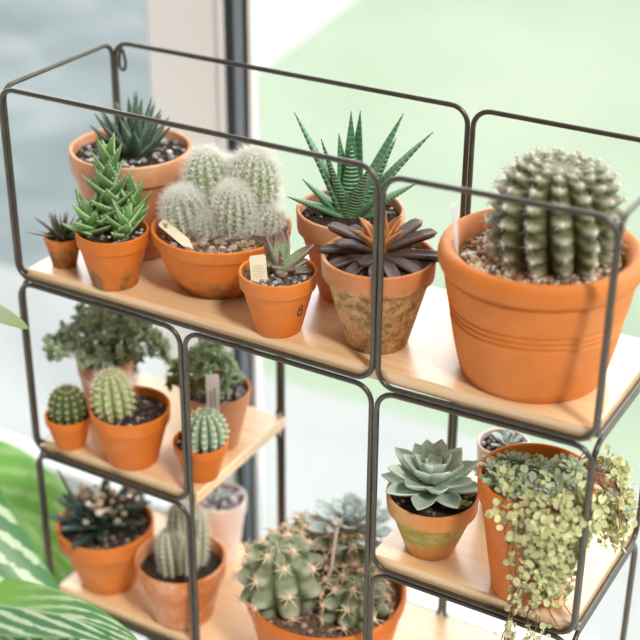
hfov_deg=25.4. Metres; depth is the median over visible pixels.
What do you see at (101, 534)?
succulent
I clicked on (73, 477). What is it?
window
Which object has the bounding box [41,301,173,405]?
potted bushy stonecrop
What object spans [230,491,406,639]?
cactus
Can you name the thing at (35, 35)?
window
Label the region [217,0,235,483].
trim
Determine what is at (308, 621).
pot
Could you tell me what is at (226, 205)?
cactus
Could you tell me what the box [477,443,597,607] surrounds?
pot
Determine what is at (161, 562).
cactus
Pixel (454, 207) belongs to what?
plant label
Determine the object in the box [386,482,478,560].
pot
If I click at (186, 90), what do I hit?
trim
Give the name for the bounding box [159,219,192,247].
plant label
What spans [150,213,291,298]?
pot
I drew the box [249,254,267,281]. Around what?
plant label
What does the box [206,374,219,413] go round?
plant label
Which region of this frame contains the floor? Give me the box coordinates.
[81,631,146,639]
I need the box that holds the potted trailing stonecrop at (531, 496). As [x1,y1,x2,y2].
[473,443,638,639]
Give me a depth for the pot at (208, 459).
1.58 m
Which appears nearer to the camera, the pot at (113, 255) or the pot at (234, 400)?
the pot at (113, 255)
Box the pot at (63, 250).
[43,230,78,268]
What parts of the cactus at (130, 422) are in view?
cactus stem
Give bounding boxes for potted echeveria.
[381,439,478,560]
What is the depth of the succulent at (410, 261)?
1.38 m
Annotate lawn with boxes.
[155,0,639,487]
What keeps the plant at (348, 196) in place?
on the shelving unit
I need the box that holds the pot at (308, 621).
[244,581,406,639]
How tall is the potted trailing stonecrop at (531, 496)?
0.221 m
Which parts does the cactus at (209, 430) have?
cactus stem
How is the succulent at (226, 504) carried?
on the shelving unit
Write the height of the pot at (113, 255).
0.063 m
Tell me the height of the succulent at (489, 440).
0.091 m
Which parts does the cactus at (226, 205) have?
cactus stem, cactus stem, cactus stem, cactus stem, cactus stem, cactus stem, cactus stem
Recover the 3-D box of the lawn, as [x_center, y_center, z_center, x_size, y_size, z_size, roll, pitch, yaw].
[14.740,-11.477,25.201,80.000,0.074,59.500,15,31,26]
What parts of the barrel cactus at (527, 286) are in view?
cactus stem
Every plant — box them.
[0,305,136,639]
[287,111,432,302]
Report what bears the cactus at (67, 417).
on the shelving unit
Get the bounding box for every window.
[0,0,151,268]
[0,0,172,515]
[247,0,592,639]
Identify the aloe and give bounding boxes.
[26,212,79,268]
[62,132,151,290]
[68,91,192,260]
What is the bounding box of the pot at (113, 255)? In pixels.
[75,220,148,290]
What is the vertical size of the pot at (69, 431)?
0.041 m
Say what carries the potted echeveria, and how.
on the shelving unit
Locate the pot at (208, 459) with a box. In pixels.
[173,431,228,482]
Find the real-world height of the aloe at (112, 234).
0.166 m
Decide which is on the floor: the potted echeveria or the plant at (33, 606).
the plant at (33, 606)
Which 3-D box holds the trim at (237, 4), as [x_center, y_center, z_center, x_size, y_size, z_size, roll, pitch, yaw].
[-0.101,-0.584,1.709,0.013,2.200,0.013,15,31,26]
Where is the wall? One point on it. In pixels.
(326, 435)
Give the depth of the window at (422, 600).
2.02 m
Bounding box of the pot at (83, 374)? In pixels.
[76,345,132,405]
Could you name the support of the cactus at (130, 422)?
on the shelving unit
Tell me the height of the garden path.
0.059 m
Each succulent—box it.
[45,468,153,594]
[164,338,250,449]
[194,482,246,564]
[238,229,317,337]
[318,212,438,354]
[474,428,529,475]
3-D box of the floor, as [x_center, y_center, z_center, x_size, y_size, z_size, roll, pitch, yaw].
[-0.889,1.009,1.062,4.400,0.030,3.000,15,31,26]
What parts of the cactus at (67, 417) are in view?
cactus stem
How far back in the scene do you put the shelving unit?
1.48 m
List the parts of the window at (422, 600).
rail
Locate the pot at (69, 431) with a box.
[44,405,90,450]
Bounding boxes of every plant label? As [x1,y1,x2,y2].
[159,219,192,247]
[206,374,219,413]
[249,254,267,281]
[452,204,458,254]
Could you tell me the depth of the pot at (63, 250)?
1.57 m
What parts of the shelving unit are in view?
wire frame, wire frame, wire frame, wire frame, wire frame, wire frame, wire frame, wire frame, wire frame, wire frame, wire frame, wire frame, wire frame, wire frame, wire frame, wire frame, wire frame, wire frame, wire frame, wire frame, wire frame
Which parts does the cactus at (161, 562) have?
cactus stem, cactus stem, cactus stem, cactus stem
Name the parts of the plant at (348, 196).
pot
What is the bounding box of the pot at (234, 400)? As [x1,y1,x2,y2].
[179,370,250,449]
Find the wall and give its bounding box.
[0,264,639,639]
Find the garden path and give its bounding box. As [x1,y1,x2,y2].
[256,0,349,66]
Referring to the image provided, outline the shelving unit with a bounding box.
[0,41,639,639]
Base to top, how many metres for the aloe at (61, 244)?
0.065 m
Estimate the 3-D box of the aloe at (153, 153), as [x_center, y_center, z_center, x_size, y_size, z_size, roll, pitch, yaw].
[-0.211,-0.169,1.594,0.137,0.183,0.137,0,28,0]
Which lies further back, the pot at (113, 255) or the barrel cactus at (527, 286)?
the pot at (113, 255)
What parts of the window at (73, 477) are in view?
rail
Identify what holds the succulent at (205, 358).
on the shelving unit
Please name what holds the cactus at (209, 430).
on the shelving unit
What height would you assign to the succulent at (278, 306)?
0.107 m
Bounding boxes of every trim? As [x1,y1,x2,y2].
[147,0,229,513]
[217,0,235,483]
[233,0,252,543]
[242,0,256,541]
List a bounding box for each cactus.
[44,384,90,450]
[87,359,170,470]
[134,504,226,629]
[150,138,292,298]
[173,406,229,482]
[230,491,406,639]
[437,145,639,403]
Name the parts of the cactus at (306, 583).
cactus stem, cactus stem, cactus stem, cactus stem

